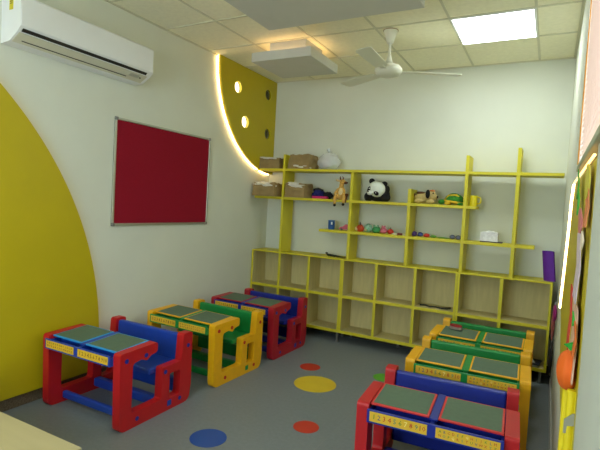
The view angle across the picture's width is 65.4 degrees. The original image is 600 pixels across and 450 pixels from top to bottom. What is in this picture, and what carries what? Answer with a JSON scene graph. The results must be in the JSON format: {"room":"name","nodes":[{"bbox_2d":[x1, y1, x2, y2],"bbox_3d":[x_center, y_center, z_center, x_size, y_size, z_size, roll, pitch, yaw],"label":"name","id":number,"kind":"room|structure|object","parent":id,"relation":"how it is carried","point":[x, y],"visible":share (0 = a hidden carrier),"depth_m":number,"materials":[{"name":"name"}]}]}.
{"room":"preschool classroom","nodes":[
{"label":"preschool classroom","id":0,"kind":"room"},
{"bbox_2d":[0,0,269,331],"bbox_3d":[-1.872,-0.250,3.310,0.120,2.999,6.000,5,3,28],"label":"wall","id":1,"kind":"structure","parent":0,"point":[138,269],"depth_m":4.10,"materials":[{"name":"paint"}]},
{"bbox_2d":[0,83,98,400],"bbox_3d":[-2.391,-0.119,2.180,0.044,2.602,3.475,5,3,28],"label":"wall panel","id":2,"kind":"object","parent":1,"relation":"attached to","point":[48,283],"visible":0.84,"depth_m":3.23,"materials":[{"name":"yellow paint"}]},
{"bbox_2d":[0,366,106,411],"bbox_3d":[-1.971,1.211,3.192,0.022,0.085,5.660,5,3,28],"label":"baseboard","id":3,"kind":"structure","parent":1,"relation":"attached to","point":[25,398],"depth_m":3.27,"materials":[{"name":"brown stone"}]},
{"bbox_2d":[1,0,153,85],"bbox_3d":[-1.551,-1.304,3.404,0.209,0.290,1.092,5,3,28],"label":"air conditioner","id":4,"kind":"object","parent":1,"relation":"attached to","point":[33,26],"visible":1,"depth_m":3.22,"materials":[{"name":"white plastic"}]},
{"bbox_2d":[110,116,210,225],"bbox_3d":[-1.234,-0.444,4.326,0.024,0.891,1.200,5,3,28],"label":"board","id":5,"kind":"object","parent":1,"relation":"attached to","point":[160,175],"visible":1,"depth_m":4.22,"materials":[{"name":"red fabric"}]},
{"bbox_2d":[217,55,276,174],"bbox_3d":[-0.605,-1.195,5.367,0.049,1.156,1.148,5,3,28],"label":"wall panel","id":6,"kind":"object","parent":1,"relation":"attached to","point":[252,102],"visible":1,"depth_m":5.36,"materials":[{"name":"yellow laminate"}]},
{"bbox_2d":[242,117,245,126],"bbox_3d":[-0.656,-1.170,5.315,0.011,0.135,0.135,5,3,28],"label":"round light","id":7,"kind":"object","parent":6,"relation":"attached to","point":[243,120],"depth_m":5.34,"materials":[{"name":"white"}]},
{"bbox_2d":[104,0,585,82],"bbox_3d":[-0.295,-1.622,2.448,3.272,0.007,6.000,5,3,28],"label":"trim","id":8,"kind":"structure","parent":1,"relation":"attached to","point":[578,32],"depth_m":4.08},
{"bbox_2d":[2,321,549,449],"bbox_3d":[-0.466,1.415,2.585,3.512,0.100,6.240,5,3,28],"label":"floor","id":9,"kind":"structure","parent":0,"point":[258,409],"depth_m":3.38,"materials":[{"name":"plastic"}]},
{"bbox_2d":[0,412,80,449],"bbox_3d":[-1.671,1.083,1.786,1.350,0.500,0.865,5,3,28],"label":"table","id":10,"kind":"object","parent":9,"relation":"on","point":[15,434],"visible":1,"depth_m":1.88,"materials":[{"name":"beige laminate"}]},
{"bbox_2d":[43,315,192,432],"bbox_3d":[-1.310,1.022,3.361,0.766,0.521,0.702,5,3,28],"label":"school desk","id":11,"kind":"object","parent":9,"relation":"on","point":[130,350],"visible":1,"depth_m":3.26,"materials":[{"name":"red plastic"}]},
{"bbox_2d":[45,337,114,366],"bbox_3d":[-1.385,0.826,3.188,0.636,0.069,0.328,5,3,28],"label":"tray","id":12,"kind":"object","parent":11,"relation":"on","point":[98,350],"depth_m":3.08,"materials":[{"name":"blue plastic"}]},
{"bbox_2d":[147,299,262,386],"bbox_3d":[-0.848,1.012,4.157,0.766,0.521,0.702,5,3,30],"label":"school desk","id":13,"kind":"object","parent":9,"relation":"on","point":[216,328],"visible":0.94,"depth_m":4.04,"materials":[{"name":"yellow plastic"}]},
{"bbox_2d":[150,313,209,335],"bbox_3d":[-0.930,0.815,3.988,0.636,0.069,0.328,5,3,30],"label":"tray","id":14,"kind":"object","parent":13,"relation":"on","point":[199,323],"depth_m":3.88,"materials":[{"name":"green plastic"}]},
{"bbox_2d":[189,429,226,447],"bbox_3d":[-0.578,1.341,2.946,0.232,0.002,0.232,5,3,28],"label":"circle","id":15,"kind":"object","parent":9,"relation":"on","point":[206,438],"visible":1,"depth_m":2.94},
{"bbox_2d":[211,288,307,359],"bbox_3d":[-0.432,1.002,4.883,0.766,0.521,0.702,5,3,29],"label":"school desk","id":16,"kind":"object","parent":9,"relation":"on","point":[277,309],"visible":0.7,"depth_m":4.75,"materials":[{"name":"plastic"}]},
{"bbox_2d":[214,299,267,315],"bbox_3d":[-0.511,0.806,4.713,0.636,0.069,0.328,5,3,29],"label":"tray","id":17,"kind":"object","parent":16,"relation":"on","point":[251,305],"depth_m":4.61,"materials":[{"name":"blue plastic"}]},
{"bbox_2d":[250,247,345,341],"bbox_3d":[-0.011,0.791,5.552,1.187,0.928,0.310,5,3,28],"label":"cubby unit","id":18,"kind":"object","parent":9,"relation":"on","point":[316,277],"visible":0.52,"depth_m":5.55,"materials":[{"name":"beige laminate"}]},
{"bbox_2d":[325,252,345,257],"bbox_3d":[0.403,0.338,5.279,0.256,0.045,0.068,5,3,28],"label":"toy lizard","id":19,"kind":"object","parent":18,"relation":"on","point":[327,254],"visible":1,"depth_m":5.29},
{"bbox_2d":[254,148,564,277],"bbox_3d":[0.936,-0.199,5.000,3.250,1.200,0.245,5,3,28],"label":"display shelf","id":20,"kind":"object","parent":18,"relation":"on","point":[354,201],"visible":0.96,"depth_m":4.83,"materials":[{"name":"yellow paint"}]},
{"bbox_2d":[252,181,281,196],"bbox_3d":[-0.377,-0.433,5.614,0.332,0.173,0.313,4,3,25],"label":"basket","id":21,"kind":"object","parent":20,"relation":"on","point":[262,188],"visible":0.96,"depth_m":5.49,"materials":[{"name":"brown wicker"}]},
{"bbox_2d":[259,157,283,168],"bbox_3d":[-0.331,-0.746,5.649,0.319,0.139,0.252,4,3,26],"label":"basket","id":22,"kind":"object","parent":20,"relation":"on","point":[264,162],"visible":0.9,"depth_m":5.54,"materials":[{"name":"brown wicker"}]},
{"bbox_2d":[284,182,312,197],"bbox_3d":[-0.013,-0.409,5.469,0.271,0.180,0.229,5,3,30],"label":"basket","id":23,"kind":"object","parent":20,"relation":"on","point":[293,189],"visible":0.96,"depth_m":5.38,"materials":[{"name":"brown wicker"}]},
{"bbox_2d":[287,154,318,168],"bbox_3d":[0.046,-0.735,5.454,0.315,0.178,0.236,5,3,34],"label":"basket","id":24,"kind":"object","parent":20,"relation":"on","point":[298,161],"visible":0.95,"depth_m":5.37,"materials":[{"name":"brown wicker"}]},
{"bbox_2d":[312,188,323,195],"bbox_3d":[0.217,-0.368,5.409,0.154,0.127,0.119,5,3,28],"label":"pouch","id":25,"kind":"object","parent":20,"relation":"on","point":[317,191],"visible":0.73,"depth_m":5.36,"materials":[{"name":"blue fabric"}]},
{"bbox_2d":[312,196,328,198],"bbox_3d":[0.228,-0.312,5.305,0.190,0.028,0.062,4,3,22],"label":"pencil case","id":26,"kind":"object","parent":20,"relation":"on","point":[317,197],"visible":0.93,"depth_m":5.28,"materials":[{"name":"pink fabric"}]},
{"bbox_2d":[317,149,340,168],"bbox_3d":[0.328,-0.745,5.320,0.284,0.243,0.208,5,3,28],"label":"plastic bag","id":27,"kind":"object","parent":20,"relation":"on","point":[328,160],"visible":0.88,"depth_m":5.24,"materials":[{"name":"white plastic"}]},
{"bbox_2d":[324,192,333,198],"bbox_3d":[0.327,-0.339,5.391,0.122,0.090,0.115,5,3,28],"label":"cloth bundle","id":28,"kind":"object","parent":20,"relation":"on","point":[330,195],"visible":0.7,"depth_m":5.36,"materials":[{"name":"black fabric"}]},
{"bbox_2d":[328,220,334,229],"bbox_3d":[0.358,-0.003,5.309,0.080,0.104,0.080,5,3,28],"label":"cup","id":29,"kind":"object","parent":20,"relation":"on","point":[331,223],"visible":0.94,"depth_m":5.28,"materials":[{"name":"blue plastic"}]},
{"bbox_2d":[333,176,347,205],"bbox_3d":[0.453,-0.368,5.136,0.152,0.336,0.126,4,3,19],"label":"deer","id":30,"kind":"object","parent":20,"relation":"on","point":[340,191],"visible":1,"depth_m":5.11},
{"bbox_2d":[339,224,347,230],"bbox_3d":[0.505,0.026,5.220,0.125,0.069,0.060,4,3,16],"label":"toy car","id":31,"kind":"object","parent":20,"relation":"on","point":[345,226],"visible":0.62,"depth_m":5.20,"materials":[{"name":"plastic"}]},
{"bbox_2d":[355,222,363,231],"bbox_3d":[0.656,0.019,5.150,0.107,0.107,0.064,5,3,28],"label":"fish","id":32,"kind":"object","parent":20,"relation":"on","point":[359,228],"visible":1,"depth_m":5.13},
{"bbox_2d":[364,224,371,231],"bbox_3d":[0.748,0.032,5.101,0.101,0.096,0.088,5,3,28],"label":"pouch","id":33,"kind":"object","parent":20,"relation":"on","point":[368,228],"visible":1,"depth_m":5.07,"materials":[{"name":"green fabric"}]},
{"bbox_2d":[372,225,379,232],"bbox_3d":[0.824,0.042,5.060,0.106,0.089,0.083,5,3,28],"label":"frog","id":34,"kind":"object","parent":20,"relation":"on","point":[376,229],"visible":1,"depth_m":5.03},
{"bbox_2d":[364,178,389,201],"bbox_3d":[0.836,-0.378,5.035,0.281,0.243,0.210,4,3,10],"label":"plush panda","id":35,"kind":"object","parent":20,"relation":"on","point":[376,191],"visible":0.98,"depth_m":4.96,"materials":[{"name":"white fabric"}]},
{"bbox_2d":[380,225,387,233],"bbox_3d":[0.900,0.048,5.022,0.084,0.088,0.062,5,3,28],"label":"bear","id":36,"kind":"object","parent":20,"relation":"on","point":[383,229],"visible":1,"depth_m":5.00},
{"bbox_2d":[414,190,437,203],"bbox_3d":[1.280,-0.293,4.802,0.318,0.146,0.151,5,3,37],"label":"puppy","id":37,"kind":"object","parent":20,"relation":"on","point":[429,196],"visible":1,"depth_m":4.73},
{"bbox_2d":[438,193,463,205],"bbox_3d":[1.524,-0.258,4.683,0.265,0.120,0.184,4,3,22],"label":"turtle","id":38,"kind":"object","parent":20,"relation":"on","point":[454,198],"visible":0.93,"depth_m":4.62},
{"bbox_2d":[450,235,460,239],"bbox_3d":[1.570,0.122,4.703,0.112,0.046,0.096,5,3,28],"label":"sunglasses","id":39,"kind":"object","parent":20,"relation":"on","point":[457,237],"visible":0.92,"depth_m":4.66,"materials":[{"name":"plastic"}]},
{"bbox_2d":[470,195,481,205],"bbox_3d":[1.717,-0.234,4.569,0.111,0.105,0.072,5,3,28],"label":"mug","id":40,"kind":"object","parent":20,"relation":"on","point":[473,199],"visible":0.82,"depth_m":4.55,"materials":[{"name":"yellow ceramic"}]},
{"bbox_2d":[480,231,502,243],"bbox_3d":[1.851,0.112,4.514,0.200,0.113,0.100,5,3,28],"label":"tissue box","id":41,"kind":"object","parent":20,"relation":"on","point":[485,236],"visible":0.99,"depth_m":4.49,"materials":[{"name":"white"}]},
{"bbox_2d":[293,421,318,432],"bbox_3d":[0.041,1.366,3.165,0.176,0.002,0.176,5,3,28],"label":"circle","id":42,"kind":"object","parent":9,"relation":"on","point":[300,426],"visible":1,"depth_m":3.16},
{"bbox_2d":[300,363,319,370],"bbox_3d":[0.093,1.316,4.338,0.190,0.002,0.190,5,3,28],"label":"circle","id":43,"kind":"object","parent":9,"relation":"on","point":[307,366],"visible":1,"depth_m":4.33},
{"bbox_2d":[294,376,335,392],"bbox_3d":[0.126,1.336,3.933,0.356,0.002,0.356,5,3,28],"label":"circle","id":44,"kind":"object","parent":9,"relation":"on","point":[317,384],"visible":1,"depth_m":3.92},
{"bbox_2d":[373,373,384,381],"bbox_3d":[0.750,1.361,4.169,0.196,0.002,0.196,5,3,28],"label":"circle","id":45,"kind":"object","parent":9,"relation":"on","point":[381,377],"visible":0.52,"depth_m":4.17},
{"bbox_2d":[338,257,457,347],"bbox_3d":[1.048,0.876,4.988,1.215,0.928,0.310,5,3,28],"label":"cubby unit","id":46,"kind":"object","parent":9,"relation":"on","point":[380,300],"visible":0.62,"depth_m":5.08,"materials":[{"name":"beige laminate"}]},
{"bbox_2d":[420,304,450,309],"bbox_3d":[1.377,0.831,4.770,0.317,0.030,0.051,5,3,34],"label":"snake","id":47,"kind":"object","parent":46,"relation":"in","point":[444,308],"visible":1,"depth_m":4.74},
{"bbox_2d":[354,364,519,449],"bbox_3d":[0.759,1.174,2.548,0.766,0.521,0.702,4,3,25],"label":"school desk","id":48,"kind":"object","parent":9,"relation":"on","point":[425,411],"visible":1,"depth_m":2.40,"materials":[{"name":"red plastic"}]},
{"bbox_2d":[366,405,504,449],"bbox_3d":[0.693,0.979,2.372,0.636,0.069,0.328,4,3,25],"label":"tray","id":49,"kind":"object","parent":48,"relation":"on","point":[437,422],"depth_m":2.26,"materials":[{"name":"blue plastic"}]},
{"bbox_2d":[405,335,530,449],"bbox_3d":[1.177,1.165,3.280,0.766,0.521,0.702,4,3,26],"label":"school desk","id":50,"kind":"object","parent":9,"relation":"on","point":[500,370],"visible":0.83,"depth_m":3.08,"materials":[{"name":"yellow plastic"}]},
{"bbox_2d":[413,361,519,391],"bbox_3d":[1.108,0.969,3.105,0.636,0.069,0.328,4,3,26],"label":"tray","id":51,"kind":"object","parent":50,"relation":"on","point":[485,374],"depth_m":3.00,"materials":[{"name":"green plastic"}]},
{"bbox_2d":[429,317,534,373],"bbox_3d":[1.534,1.154,3.956,0.766,0.521,0.702,5,3,28],"label":"school desk","id":52,"kind":"object","parent":9,"relation":"on","point":[499,339],"visible":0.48,"depth_m":3.81,"materials":[{"name":"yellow plastic"}]},
{"bbox_2d":[450,323,461,329],"bbox_3d":[1.319,0.861,3.954,0.072,0.034,0.112,1,3,-42],"label":"eraser","id":53,"kind":"object","parent":52,"relation":"on","point":[452,326],"visible":1,"depth_m":3.93,"materials":[{"name":"red rubber"}]},
{"bbox_2d":[436,335,522,355],"bbox_3d":[1.458,0.958,3.784,0.636,0.069,0.328,5,3,28],"label":"backrest","id":54,"kind":"object","parent":52,"relation":"on","point":[493,342],"depth_m":3.70,"materials":[{"name":"green plastic"}]},
{"bbox_2d":[455,269,552,383],"bbox_3d":[1.943,0.948,4.512,0.814,0.928,0.310,5,3,28],"label":"cubby unit","id":55,"kind":"object","parent":9,"relation":"on","point":[520,303],"visible":0.52,"depth_m":4.55,"materials":[{"name":"beige laminate"}]},
{"bbox_2d":[542,250,555,281],"bbox_3d":[2.278,0.376,4.277,0.129,0.272,0.104,5,3,28],"label":"book","id":56,"kind":"object","parent":55,"relation":"on","point":[548,257],"visible":1,"depth_m":4.24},
{"bbox_3d":[2.108,1.284,4.406,0.220,0.022,0.180,4,3,22],"label":"papers","id":57,"kind":"object","parent":55,"relation":"in","visible":0},
{"bbox_2d":[532,358,541,365],"bbox_3d":[2.136,1.270,4.392,0.220,0.010,0.180,5,3,37],"label":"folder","id":58,"kind":"object","parent":57,"relation":"on","point":[537,362],"visible":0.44,"depth_m":4.33,"materials":[{"name":"black plastic"}]},
{"bbox_2d":[109,0,581,81],"bbox_3d":[-0.292,-1.676,2.445,3.512,0.100,6.240,5,3,28],"label":"ceiling","id":59,"kind":"structure","parent":0,"point":[164,13],"depth_m":4.06,"materials":[{"name":"white"}]},
{"bbox_2d":[251,39,337,77],"bbox_3d":[-0.038,-1.602,4.473,0.620,0.199,0.585,5,3,28],"label":"ceiling box","id":60,"kind":"object","parent":59,"relation":"attached to","point":[301,57],"visible":1,"depth_m":4.33,"materials":[{"name":"white paint"}]},
{"bbox_2d":[224,0,424,29],"bbox_3d":[-0.040,-1.520,2.647,1.170,0.199,1.390,5,3,28],"label":"ceiling box","id":61,"kind":"object","parent":59,"relation":"attached to","point":[271,14],"visible":1,"depth_m":3.11,"materials":[{"name":"white paint"}]},
{"bbox_2d":[341,27,461,86],"bbox_3d":[0.694,-1.436,3.808,1.102,0.390,0.959,5,3,28],"label":"ceiling fan","id":62,"kind":"object","parent":59,"relation":"hanging from","point":[387,69],"visible":1,"depth_m":3.88,"materials":[{"name":"white metal"}]},
{"bbox_2d":[450,8,537,44],"bbox_3d":[1.561,-1.573,3.735,0.600,0.013,0.600,5,3,28],"label":"recessed light","id":63,"kind":"object","parent":59,"relation":"in","point":[516,24],"visible":1,"depth_m":3.70,"materials":[{"name":"white plastic"}]},
{"bbox_2d":[265,58,575,375],"bbox_3d":[1.061,-0.172,5.215,3.512,2.999,0.120,5,3,28],"label":"wall","id":64,"kind":"structure","parent":0,"point":[408,122],"depth_m":4.91,"materials":[{"name":"paint"}]},
{"bbox_2d":[306,327,548,375],"bbox_3d":[0.955,1.280,5.224,3.238,0.090,0.002,5,3,28],"label":"baseboard","id":65,"kind":"structure","parent":64,"relation":"attached to","point":[546,373],"depth_m":5.28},
{"bbox_2d":[550,0,590,449],"bbox_3d":[1.115,-0.011,1.720,0.120,2.999,6.000,5,3,28],"label":"wall","id":66,"kind":"structure","parent":0,"point":[572,174],"depth_m":3.29,"materials":[{"name":"paint"}]},
{"bbox_2d":[549,378,551,449],"bbox_3d":[0.895,1.440,1.667,0.012,0.085,5.660,5,3,28],"label":"baseboard","id":67,"kind":"structure","parent":66,"relation":"attached to","point":[550,411],"depth_m":3.31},
{"bbox_2d":[548,341,552,372],"bbox_3d":[2.142,1.119,3.990,0.036,0.289,0.239,5,3,28],"label":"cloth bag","id":68,"kind":"object","parent":66,"relation":"hanging from","point":[550,357],"visible":1,"depth_m":3.94,"materials":[{"name":"fabric"}]},
{"bbox_2d":[551,302,555,339],"bbox_3d":[2.163,0.818,3.985,0.036,0.326,0.208,5,3,28],"label":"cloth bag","id":69,"kind":"object","parent":66,"relation":"hanging from","point":[552,321],"visible":0.64,"depth_m":3.94,"materials":[{"name":"fabric"}]},
{"bbox_2d":[553,302,557,320],"bbox_3d":[2.062,0.700,3.775,0.034,0.154,0.104,5,3,28],"label":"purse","id":70,"kind":"object","parent":66,"relation":"hanging from","point":[555,306],"visible":1,"depth_m":3.75,"materials":[{"name":"fabric"}]},
{"bbox_2d":[559,153,597,449],"bbox_3d":[1.099,0.314,1.908,0.037,1.012,1.688,5,3,28],"label":"wall panel","id":71,"kind":"object","parent":66,"relation":"attached to","point":[569,267],"depth_m":1.50,"materials":[{"name":"yellow laminate"}]},
{"bbox_2d":[558,389,566,449],"bbox_3d":[0.728,0.650,1.302,0.022,0.435,0.022,5,3,28],"label":"tube","id":72,"kind":"object","parent":71,"relation":"attached to","point":[564,392],"visible":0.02,"depth_m":1.29,"materials":[{"name":"yellow plastic"}]},
{"bbox_2d":[556,339,577,389],"bbox_3d":[0.741,0.382,1.291,0.056,0.147,0.093,5,3,28],"label":"fruit","id":73,"kind":"object","parent":71,"relation":"hanging from","point":[565,361],"visible":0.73,"depth_m":1.26,"materials":[{"name":"orange plastic"}]},
{"bbox_2d":[559,184,574,307],"bbox_3d":[1.371,0.142,2.405,0.015,0.671,0.550,5,3,28],"label":"strip light","id":74,"kind":"object","parent":71,"relation":"attached to","point":[567,250],"depth_m":2.31,"materials":[{"name":"white plastic"}]},
{"bbox_2d":[562,389,574,449],"bbox_3d":[0.712,0.664,1.254,0.022,0.450,0.022,5,3,28],"label":"tube","id":75,"kind":"object","parent":71,"relation":"attached to","point":[570,400],"visible":0.81,"depth_m":1.24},
{"bbox_2d":[570,392,575,449],"bbox_3d":[0.707,0.651,1.211,0.020,0.440,0.020,5,3,28],"label":"tube","id":76,"kind":"object","parent":71,"relation":"attached to","point":[575,392],"visible":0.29,"depth_m":1.21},
{"bbox_2d":[563,414,574,432],"bbox_3d":[0.697,0.507,1.197,0.038,0.060,0.002,5,3,28],"label":"tape piece","id":77,"kind":"object","parent":76,"relation":"attached to","point":[568,421],"visible":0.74,"depth_m":1.20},
{"bbox_2d":[570,300,577,384],"bbox_3d":[0.771,0.319,1.319,0.007,0.200,0.240,5,3,28],"label":"paper sheet","id":78,"kind":"object","parent":71,"relation":"attached to","point":[575,308],"visible":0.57,"depth_m":1.23,"materials":[{"name":"paper"}]},
{"bbox_2d":[572,311,574,325],"bbox_3d":[0.770,0.264,1.319,0.005,0.037,0.078,5,3,28],"label":"paper leaf","id":79,"kind":"object","parent":78,"relation":"attached to","point":[573,317],"visible":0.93,"depth_m":1.30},
{"bbox_2d":[572,233,580,303],"bbox_3d":[0.789,0.119,1.329,0.007,0.190,0.160,5,3,28],"label":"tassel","id":80,"kind":"object","parent":71,"relation":"attached to","point":[578,260],"visible":0.9,"depth_m":1.31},
{"bbox_2d":[576,169,579,199],"bbox_3d":[0.958,-0.140,1.609,0.006,0.107,0.066,5,3,28],"label":"paper leaf","id":81,"kind":"object","parent":71,"relation":"attached to","point":[578,169],"visible":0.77,"depth_m":1.60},
{"bbox_2d":[576,187,579,214],"bbox_3d":[0.907,-0.079,1.524,0.006,0.096,0.110,5,3,28],"label":"paper leaf","id":82,"kind":"object","parent":71,"relation":"attached to","point":[578,192],"visible":0.99,"depth_m":1.50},
{"bbox_2d":[578,208,582,233],"bbox_3d":[0.825,-0.012,1.376,0.005,0.076,0.196,5,3,28],"label":"paper petal","id":83,"kind":"object","parent":71,"relation":"attached to","point":[580,216],"visible":0.92,"depth_m":1.34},
{"bbox_2d":[580,231,583,249],"bbox_3d":[0.726,0.041,1.203,0.006,0.050,0.080,5,3,28],"label":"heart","id":84,"kind":"object","parent":71,"relation":"attached to","point":[582,234],"visible":1,"depth_m":1.18,"materials":[{"name":"beige paper"}]},
{"bbox_2d":[573,153,595,183],"bbox_3d":[0.994,-0.183,1.652,0.008,0.008,1.090,5,3,28],"label":"strip light","id":85,"kind":"object","parent":71,"relation":"attached to","point":[593,156],"depth_m":1.40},
{"bbox_2d":[585,164,590,198],"bbox_3d":[0.756,-0.114,1.230,0.006,0.094,0.143,5,3,28],"label":"paper leaf","id":86,"kind":"object","parent":71,"relation":"attached to","point":[588,173],"visible":1,"depth_m":1.20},
{"bbox_2d":[573,143,599,449],"bbox_3d":[0.333,0.652,0.504,0.022,1.700,1.500,5,3,28],"label":"wall","id":87,"kind":"structure","parent":66,"relation":"attached to","point":[587,421],"depth_m":0.97,"materials":[{"name":"paint"}]},
{"bbox_2d":[577,0,599,171],"bbox_3d":[0.903,-0.800,1.300,0.098,1.211,1.100,5,3,28],"label":"window","id":88,"kind":"structure","parent":66,"relation":"in","point":[592,148],"depth_m":1.78,"materials":[{"name":"paint"}]},
{"bbox_2d":[580,0,599,156],"bbox_3d":[0.876,-0.806,1.319,0.028,1.115,0.978,5,3,28],"label":"blind","id":89,"kind":"object","parent":88,"relation":"attached to","point":[591,120],"visible":0.96,"depth_m":1.45,"materials":[{"name":"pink fabric"}]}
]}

